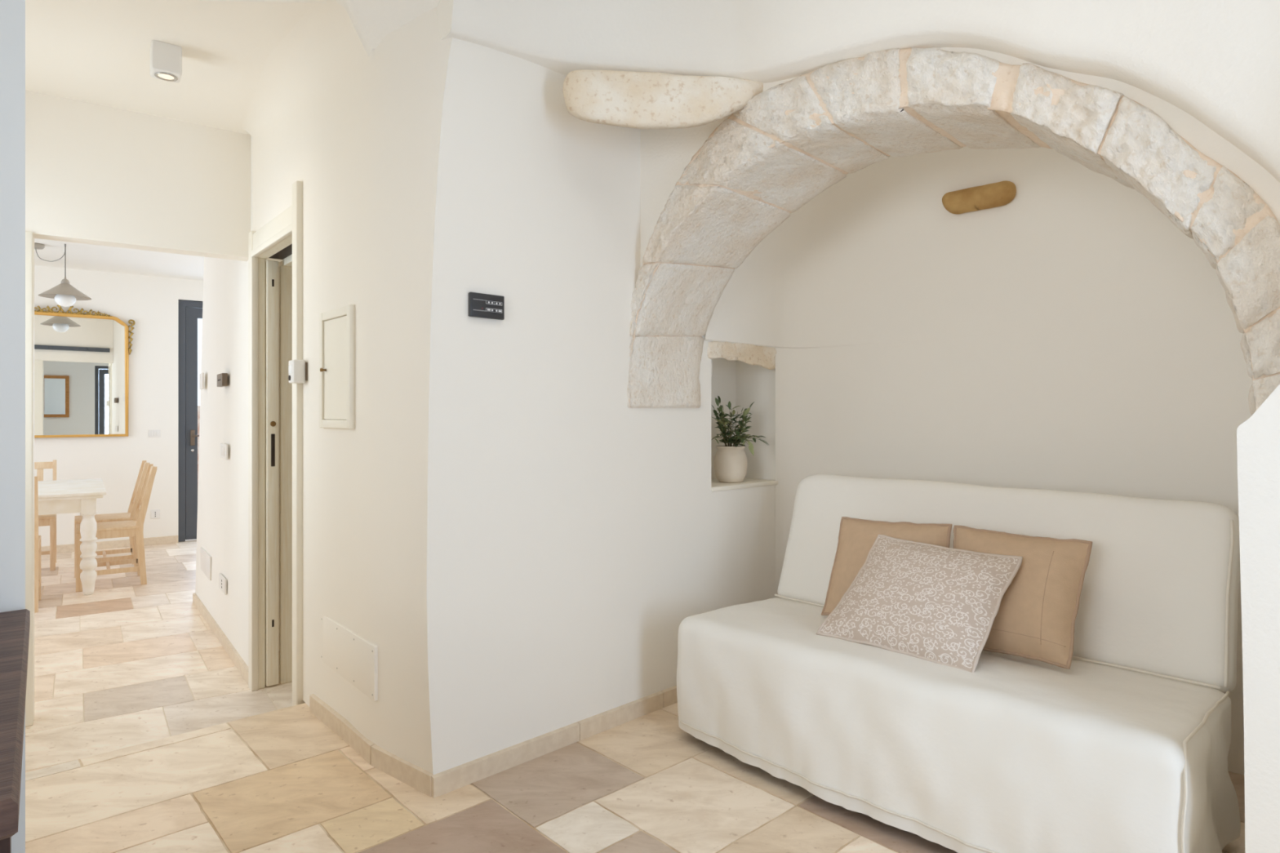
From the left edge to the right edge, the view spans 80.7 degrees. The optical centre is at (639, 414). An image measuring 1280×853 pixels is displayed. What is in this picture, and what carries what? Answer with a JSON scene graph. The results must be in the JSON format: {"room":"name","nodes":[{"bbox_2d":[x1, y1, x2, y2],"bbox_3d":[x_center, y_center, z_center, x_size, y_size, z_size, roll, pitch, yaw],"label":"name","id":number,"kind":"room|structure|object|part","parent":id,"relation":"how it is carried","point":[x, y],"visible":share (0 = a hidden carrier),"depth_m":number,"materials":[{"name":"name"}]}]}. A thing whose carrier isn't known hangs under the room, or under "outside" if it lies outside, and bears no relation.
{"room":"traditional dwelling","nodes":[
{"label":"traditional dwelling","id":0,"kind":"room"},
{"bbox_2d":[0,0,25,852],"bbox_3d":[-2.101,-0.391,0.984,2.003,3.050,0.200,0,0,-44],"label":"wall","id":1,"kind":"structure","parent":0,"point":[12,12],"depth_m":1.60,"materials":[{"name":"white paint"}]},
{"bbox_2d":[34,265,203,546],"bbox_3d":[-5.486,-0.176,7.211,5.200,2.960,0.200,0,0,-37],"label":"wall","id":2,"kind":"structure","parent":0,"point":[151,302],"depth_m":7.45,"materials":[{"name":"white paint"}]},
{"bbox_2d":[34,304,135,437],"bbox_3d":[-5.416,-0.423,7.099,1.097,1.277,0.061,0,0,-38],"label":"wall mirror","id":3,"kind":"object","parent":2,"relation":"attached to","point":[82,360],"visible":0.79,"depth_m":7.16,"materials":[{"name":"clear mirror"}]},
{"bbox_2d":[40,535,177,553],"bbox_3d":[-6.062,1.266,6.649,3.402,0.075,0.014,0,0,-37],"label":"baseboard","id":4,"kind":"structure","parent":2,"relation":"attached to","point":[171,539],"depth_m":7.36,"materials":[{"name":"stone"}]},
{"bbox_2d":[148,430,160,437],"bbox_3d":[-4.862,0.190,7.547,0.101,0.074,0.013,0,0,-37],"label":"light switch","id":5,"kind":"object","parent":2,"relation":"attached to","point":[152,433],"visible":1,"depth_m":7.54,"materials":[{"name":"white plastic"}]},
{"bbox_2d":[151,509,159,519],"bbox_3d":[-4.858,0.999,7.551,0.079,0.087,0.011,0,0,-37],"label":"wall socket","id":6,"kind":"object","parent":2,"relation":"attached to","point":[154,513],"visible":1,"depth_m":7.55,"materials":[{"name":"white plastic"}]},
{"bbox_2d":[177,300,202,542],"bbox_3d":[-4.342,0.066,7.984,0.945,2.467,0.124,0,0,-37],"label":"door","id":7,"kind":"structure","parent":2,"relation":"in","point":[188,312],"depth_m":7.75,"materials":[{"name":"grey wood"}]},
{"bbox_3d":[-4.564,0.239,7.776,0.130,0.160,0.054,0,0,-37],"label":"handle","id":8,"kind":"part","parent":7,"relation":"part of","materials":[{"name":"brown metal"}]},
{"bbox_2d":[34,238,204,280],"bbox_3d":[-4.103,-1.436,5.267,5.500,0.100,5.050,0,0,-37],"label":"ceiling","id":9,"kind":"structure","parent":0,"point":[78,255],"depth_m":6.76,"materials":[{"name":"white paint"}]},
{"bbox_2d":[34,242,91,306],"bbox_3d":[-4.729,-1.131,6.120,0.466,0.516,0.346,0,0,0],"label":"pendant lamp","id":10,"kind":"object","parent":9,"relation":"hanging from","point":[64,294],"visible":0.96,"depth_m":6.08,"materials":[{"name":"grey metal"}]},
{"bbox_3d":[-4.788,-1.251,6.120,0.246,0.271,0.008,0,0,0],"label":"cord","id":11,"kind":"part","parent":10,"relation":"part of","materials":[{"name":"grey plastic"}]},
{"bbox_3d":[-4.668,-1.007,6.120,0.346,0.108,0.346,0,0,0],"label":"lamp shade","id":12,"kind":"part","parent":10,"relation":"part of","materials":[{"name":"grey metal"}]},
{"bbox_3d":[-4.668,-0.932,6.120,0.145,0.118,0.145,0,0,0],"label":"globe","id":13,"kind":"part","parent":10,"relation":"part of","materials":[{"name":"white glass"}]},
{"bbox_2d":[25,90,250,261],"bbox_3d":[-3.232,-0.176,2.725,3.265,2.960,0.110,0,0,-37],"label":"wall header","id":14,"kind":"structure","parent":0,"point":[99,175],"depth_m":3.37,"materials":[{"name":"white paint"}]},
{"bbox_2d":[25,231,34,726],"bbox_3d":[-2.647,0.269,3.160,0.162,2.070,0.134,0,0,-37],"label":"trim","id":15,"kind":"structure","parent":14,"relation":"attached to","point":[29,238],"depth_m":3.15,"materials":[{"name":"beige paint"}]},
{"bbox_2d":[25,538,292,773],"bbox_3d":[-3.819,1.384,4.968,6.259,0.160,6.270,0,0,-37],"label":"floor","id":16,"kind":"structure","parent":0,"point":[127,663],"depth_m":3.90,"materials":[{"name":"stone"}]},
{"bbox_2d":[34,475,40,613],"bbox_3d":[-4.242,0.854,4.985,0.420,0.900,0.507,0,0,-37],"label":"dining chair","id":17,"kind":"object","parent":16,"relation":"on","point":[37,538],"visible":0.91,"depth_m":4.96,"materials":[{"name":"brown wood"}]},
{"bbox_3d":[-3.976,0.854,4.956,0.026,0.900,0.140,0,0,-37],"label":"leg","id":18,"kind":"part","parent":17,"relation":"part of","materials":[{"name":"brown wood"}]},
{"bbox_3d":[-4.227,1.087,5.287,0.036,0.433,0.040,0,0,-37],"label":"leg","id":19,"kind":"part","parent":17,"relation":"part of","materials":[{"name":"brown wood"}]},
{"bbox_2d":[34,459,56,570],"bbox_3d":[-5.213,0.854,6.384,0.420,0.900,0.507,0,0,-37],"label":"dining chair","id":20,"kind":"object","parent":16,"relation":"on","point":[50,520],"visible":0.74,"depth_m":6.30,"materials":[{"name":"brown wood"}]},
{"bbox_3d":[-5.355,0.449,6.574,0.368,0.060,0.033,0,0,-37],"label":"rail","id":21,"kind":"part","parent":20,"relation":"part of","materials":[{"name":"brown wood"}]},
{"bbox_3d":[-5.182,0.900,6.342,0.408,0.058,0.378,0,0,-37],"label":"seat frame","id":22,"kind":"part","parent":20,"relation":"part of","materials":[{"name":"brown wood"}]},
{"bbox_3d":[-5.178,0.862,6.337,0.420,0.020,0.390,0,0,-37],"label":"seat","id":23,"kind":"part","parent":20,"relation":"part of","materials":[{"name":"brown wood"}]},
{"bbox_3d":[-4.920,1.087,6.311,0.036,0.433,0.040,0,0,-37],"label":"leg","id":24,"kind":"part","parent":20,"relation":"part of","materials":[{"name":"brown wood"}]},
{"bbox_3d":[-5.164,0.854,6.646,0.026,0.900,0.140,0,0,-37],"label":"leg","id":25,"kind":"part","parent":20,"relation":"part of","materials":[{"name":"brown wood"}]},
{"bbox_2d":[37,478,106,595],"bbox_3d":[-4.691,0.931,5.715,1.020,0.745,1.430,0,0,-37],"label":"dining table","id":26,"kind":"object","parent":16,"relation":"on","point":[76,495],"visible":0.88,"depth_m":5.42,"materials":[{"name":"white paint"}]},
{"bbox_3d":[-3.995,0.953,5.457,0.104,0.702,0.104,0,0,-37],"label":"leg","id":27,"kind":"part","parent":26,"relation":"part of","materials":[{"name":"white paint"}]},
{"bbox_2d":[75,463,157,591],"bbox_3d":[-4.061,0.854,5.846,0.507,0.900,0.420,0,0,-37],"label":"dining chair","id":28,"kind":"object","parent":16,"relation":"on","point":[135,527],"visible":0.76,"depth_m":5.77,"materials":[{"name":"brown wood"}]},
{"bbox_3d":[-4.134,1.087,5.553,0.040,0.433,0.036,0,0,-37],"label":"leg","id":29,"kind":"part","parent":28,"relation":"part of","materials":[{"name":"brown wood"}]},
{"bbox_3d":[-4.109,0.862,5.811,0.390,0.020,0.420,0,0,-37],"label":"seat","id":30,"kind":"part","parent":28,"relation":"part of","materials":[{"name":"brown wood"}]},
{"bbox_3d":[-4.104,0.900,5.815,0.378,0.058,0.408,0,0,-37],"label":"seat frame","id":31,"kind":"part","parent":28,"relation":"part of","materials":[{"name":"brown wood"}]},
{"bbox_3d":[-4.033,0.854,6.112,0.140,0.900,0.026,0,0,-37],"label":"leg","id":32,"kind":"part","parent":28,"relation":"part of","materials":[{"name":"brown wood"}]},
{"bbox_3d":[-3.799,0.854,5.797,0.140,0.900,0.026,0,0,-37],"label":"leg","id":33,"kind":"part","parent":28,"relation":"part of","materials":[{"name":"brown wood"}]},
{"bbox_2d":[25,0,311,134],"bbox_3d":[-1.933,-1.356,2.764,2.965,0.001,1.928,0,0,0],"label":"ceiling","id":34,"kind":"structure","parent":0,"point":[93,51],"depth_m":2.80,"materials":[{"name":"white paint"}]},
{"bbox_2d":[149,40,182,82],"bbox_3d":[-1.753,-1.304,2.786,0.096,0.113,0.096,0,0,-37],"label":"ceiling spotlight","id":35,"kind":"object","parent":34,"relation":"attached to","point":[165,59],"visible":1,"depth_m":2.75,"materials":[{"name":"white plastic"}]},
{"bbox_2d":[195,135,253,666],"bbox_3d":[-2.389,-0.101,4.947,1.411,2.810,2.681,0,0,0],"label":"wall","id":36,"kind":"structure","parent":0,"point":[222,522],"depth_m":4.28,"materials":[{"name":"white paint"}]},
{"bbox_2d":[199,373,204,389],"bbox_3d":[-2.917,-0.222,5.013,0.010,0.106,0.154,0,0,-37],"label":"light switch","id":37,"kind":"object","parent":36,"relation":"attached to","point":[201,375],"visible":1,"depth_m":4.98,"materials":[{"name":"white plastic"}]},
{"bbox_2d":[200,546,211,580],"bbox_3d":[-2.794,0.957,4.848,0.010,0.146,0.448,0,0,-37],"label":"air vent","id":38,"kind":"object","parent":36,"relation":"in","point":[206,559],"visible":1,"depth_m":4.80,"materials":[{"name":"white plastic"}]},
{"bbox_2d":[192,592,248,684],"bbox_3d":[-2.484,1.272,4.427,0.017,0.065,2.028,0,0,-37],"label":"baseboard","id":39,"kind":"structure","parent":36,"relation":"attached to","point":[237,660],"depth_m":4.24,"materials":[{"name":"stone"}]},
{"bbox_2d":[217,373,227,386],"bbox_3d":[-2.353,-0.194,4.242,0.030,0.071,0.193,0,0,-37],"label":"thermostat","id":40,"kind":"object","parent":36,"relation":"attached to","point":[222,379],"visible":1,"depth_m":4.17,"materials":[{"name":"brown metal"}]},
{"bbox_2d":[218,573,226,595],"bbox_3d":[-2.342,0.953,4.239,0.011,0.093,0.273,0,0,-37],"label":"wall socket","id":41,"kind":"object","parent":36,"relation":"attached to","point":[222,580],"visible":1,"depth_m":4.22,"materials":[{"name":"white plastic"}]},
{"bbox_2d":[220,443,227,459],"bbox_3d":[-2.307,0.204,4.190,0.013,0.083,0.233,0,0,-37],"label":"light switch","id":42,"kind":"object","parent":36,"relation":"attached to","point":[224,447],"visible":1,"depth_m":4.18,"materials":[{"name":"white plastic"}]},
{"bbox_2d":[199,0,440,57],"bbox_3d":[-1.143,-1.476,1.884,2.040,0.620,1.282,0,0,16],"label":"ceiling","id":43,"kind":"structure","parent":0,"point":[371,20],"depth_m":2.35,"materials":[{"name":"white paint"}]},
{"bbox_2d":[241,0,452,773],"bbox_3d":[-1.295,-0.346,2.865,0.258,2.960,1.848,0,0,-45],"label":"wall","id":44,"kind":"structure","parent":0,"point":[360,132],"depth_m":2.47,"materials":[{"name":"white paint"}]},
{"bbox_2d":[248,180,304,706],"bbox_3d":[-1.714,0.189,3.554,0.194,2.230,1.349,0,0,-40],"label":"door frame","id":45,"kind":"structure","parent":44,"relation":"in","point":[275,292],"depth_m":3.59,"materials":[{"name":"beige paint"}]},
{"bbox_3d":[-1.755,0.170,3.602,0.018,0.156,0.004,0,0,-40],"label":"finger pull","id":46,"kind":"part","parent":45,"relation":"part of","materials":[{"name":"brown metal"}]},
{"bbox_2d":[288,359,307,383],"bbox_3d":[-1.336,-0.168,2.953,0.068,0.090,0.076,0,0,-40],"label":"thermostat","id":47,"kind":"object","parent":44,"relation":"attached to","point":[297,369],"visible":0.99,"depth_m":2.92,"materials":[{"name":"white plastic"}]},
{"bbox_3d":[-1.314,-0.168,2.964,0.020,0.070,0.064,0,0,-40],"label":"plate","id":48,"kind":"part","parent":47,"relation":"part of","materials":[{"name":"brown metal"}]},
{"bbox_2d":[319,304,355,429],"bbox_3d":[-1.085,-0.163,2.685,0.033,0.425,0.316,0,0,-42],"label":"wall cabinet door","id":49,"kind":"structure","parent":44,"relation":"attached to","point":[337,326],"depth_m":2.68,"materials":[{"name":"beige paint"}]},
{"bbox_3d":[-1.078,-0.163,2.691,0.010,0.361,0.252,0,0,-42],"label":"door","id":50,"kind":"part","parent":49,"relation":"part of","materials":[{"name":"beige paint"}]},
{"bbox_2d":[323,616,377,701],"bbox_3d":[-1.022,0.836,2.633,0.018,0.177,0.534,0,0,-40],"label":"cover plate","id":51,"kind":"object","parent":44,"relation":"attached to","point":[355,659],"visible":0.96,"depth_m":2.58,"materials":[{"name":"white paint"}]},
{"bbox_2d":[309,693,433,796],"bbox_3d":[-0.948,1.101,2.547,0.048,0.065,0.908,0,0,-45],"label":"baseboard","id":52,"kind":"structure","parent":44,"relation":"attached to","point":[403,771],"depth_m":2.43,"materials":[{"name":"stone"}]},
{"bbox_2d":[265,104,443,301],"bbox_3d":[-0.977,-0.046,3.750,1.470,2.700,2.104,0,0,-40],"label":"wall","id":53,"kind":"structure","parent":0,"point":[280,261],"depth_m":3.94,"materials":[{"name":"white paint"}]},
{"bbox_2d":[426,37,775,774],"bbox_3d":[0.052,-0.391,3.068,2.154,3.050,0.250,0,0,-44],"label":"wall","id":54,"kind":"structure","parent":0,"point":[573,531],"depth_m":2.55,"materials":[{"name":"white paint"}]},
{"bbox_2d":[468,292,504,319],"bbox_3d":[-0.481,-0.339,2.360,0.124,0.075,0.019,0,0,-45],"label":"control panel","id":55,"kind":"object","parent":54,"relation":"attached to","point":[480,304],"visible":1,"depth_m":2.35,"materials":[{"name":"grey plastic"}]},
{"bbox_2d":[431,684,677,798],"bbox_3d":[0.060,1.103,2.891,1.888,0.062,0.014,0,0,-44],"label":"baseboard","id":56,"kind":"structure","parent":54,"relation":"attached to","point":[446,781],"depth_m":2.51,"materials":[{"name":"stone"}]},
{"bbox_2d":[563,69,763,128],"bbox_3d":[0.079,-1.018,2.520,0.670,0.195,0.242,0,0,0],"label":"corbel stone","id":57,"kind":"object","parent":54,"relation":"attached to","point":[626,99],"visible":0.95,"depth_m":2.41,"materials":[{"name":"beige stone"}]},
{"bbox_2d":[711,358,712,376],"bbox_3d":[0.213,-0.221,3.310,0.130,0.110,0.170,0,0,-44],"label":"trim","id":58,"kind":"structure","parent":54,"relation":"attached to","point":[711,358],"depth_m":3.29,"materials":[{"name":"white paint"}]},
{"bbox_2d":[706,341,776,369],"bbox_3d":[0.405,-0.263,3.337,0.503,0.120,0.168,0,0,-44],"label":"stone lintel","id":59,"kind":"object","parent":54,"relation":"attached to","point":[764,357],"visible":0.91,"depth_m":3.28,"materials":[{"name":"beige stone"}]},
{"bbox_2d":[711,477,777,491],"bbox_3d":[0.384,0.312,3.385,0.474,0.018,0.251,0,0,-44],"label":"shelf","id":60,"kind":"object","parent":54,"relation":"attached to","point":[716,486],"depth_m":3.32,"materials":[{"name":"beige paint"}]},
{"bbox_2d":[711,395,768,483],"bbox_3d":[0.421,0.108,3.325,0.283,0.389,0.360,0,0,0],"label":"potted plant","id":61,"kind":"object","parent":60,"relation":"on","point":[731,464],"visible":1,"depth_m":3.33,"materials":[{"name":"green plant"}]},
{"bbox_3d":[0.407,0.222,3.381,0.150,0.162,0.150,0,0,0],"label":"pot","id":62,"kind":"part","parent":61,"relation":"part of","materials":[{"name":"ceramic"}]},
{"bbox_2d":[25,702,1244,852],"bbox_3d":[1.160,1.214,0.607,5.710,0.160,6.825,0,0,-43],"label":"floor","id":63,"kind":"structure","parent":0,"point":[282,780],"depth_m":2.21,"materials":[{"name":"tile"}]},
{"bbox_2d":[0,608,30,852],"bbox_3d":[-1.381,0.774,0.827,1.094,0.720,1.137,0,0,-38],"label":"console table","id":64,"kind":"object","parent":63,"relation":"on","point":[15,625],"visible":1,"depth_m":1.07,"materials":[{"name":"brown wood"}]},
{"bbox_3d":[-1.306,0.795,1.516,0.060,0.678,0.073,0,0,-38],"label":"leg","id":65,"kind":"part","parent":64,"relation":"part of","materials":[{"name":"brown wood"}]},
{"bbox_2d":[676,473,1240,852],"bbox_3d":[0.921,0.687,2.378,0.893,0.894,1.506,0,0,-44],"label":"sofa","id":66,"kind":"object","parent":63,"relation":"on","point":[1125,748],"visible":0.84,"depth_m":2.08,"materials":[{"name":"white fabric"}]},
{"bbox_2d":[821,516,951,615],"bbox_3d":[0.829,0.531,2.543,0.415,0.347,0.173,0,0,44],"label":"cushion","id":67,"kind":"object","parent":66,"relation":"on","point":[856,537],"visible":0.4,"depth_m":2.58,"materials":[{"name":"beige fabric"}]},
{"bbox_2d":[816,534,1022,672],"bbox_3d":[0.835,0.554,2.290,0.256,0.310,0.534,0,0,-43],"label":"cushion","id":68,"kind":"object","parent":66,"relation":"on","point":[937,604],"visible":1,"depth_m":2.21,"materials":[{"name":"fabric"}]},
{"bbox_3d":[0.833,0.899,2.292,0.635,0.411,1.506,0,0,-44],"label":"seat","id":69,"kind":"part","parent":66,"relation":"part of","materials":[{"name":"white fabric"}]},
{"bbox_3d":[1.140,0.503,2.594,0.277,0.525,1.458,0,0,-44],"label":"backrest","id":70,"kind":"part","parent":66,"relation":"part of","materials":[{"name":"white fabric"}]},
{"bbox_2d":[953,524,1092,669],"bbox_3d":[1.099,0.531,2.245,0.192,0.344,0.399,0,0,-45],"label":"cushion","id":71,"kind":"object","parent":66,"relation":"on","point":[1035,618],"visible":0.73,"depth_m":2.15,"materials":[{"name":"beige fabric"}]},
{"bbox_2d":[436,0,1279,182],"bbox_3d":[0.370,-0.844,1.934,0.888,2.145,2.081,0,0,-45],"label":"vault","id":72,"kind":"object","parent":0,"point":[1217,62],"visible":0.84,"depth_m":1.97,"materials":[{"name":"white paint"}]},
{"bbox_2d":[640,47,1279,852],"bbox_3d":[1.288,-0.381,1.745,0.480,3.070,3.430,0,0,-44],"label":"wall","id":73,"kind":"structure","parent":0,"point":[664,153],"depth_m":1.49,"materials":[{"name":"white paint"}]},
{"bbox_2d":[704,146,1252,775],"bbox_3d":[1.127,-0.028,2.642,0.715,2.324,1.856,0,0,-44],"label":"wall","id":74,"kind":"structure","parent":0,"point":[1066,335],"depth_m":2.89,"materials":[{"name":"white paint"}]},
{"bbox_2d":[626,47,1279,415],"bbox_3d":[0.756,-0.519,2.315,1.995,1.054,0.459,0,0,45],"label":"stone arch","id":75,"kind":"object","parent":74,"relation":"attached to","point":[797,138],"visible":0.94,"depth_m":2.16,"materials":[{"name":"beige stone"}]},
{"bbox_2d":[942,180,1016,213],"bbox_3d":[1.311,-0.832,2.909,0.119,0.092,0.274,0,0,-45],"label":"wall light","id":76,"kind":"object","parent":74,"relation":"attached to","point":[1000,193],"visible":0.99,"depth_m":2.86,"materials":[{"name":"wood"}]},
{"bbox_3d":[-7.116,1.374,10.410,17.700,0.100,15.600,0,0,0],"label":"terrace","id":77,"kind":"object","parent":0,"visible":0},
{"bbox_2d":[197,405,199,488],"bbox_3d":[-5.004,0.604,10.921,7.000,1.440,0.300,0,0,-37],"label":"wall","id":78,"kind":"structure","parent":77,"relation":"on","point":[198,406],"depth_m":10.06,"materials":[{"name":"paint"}]}
]}

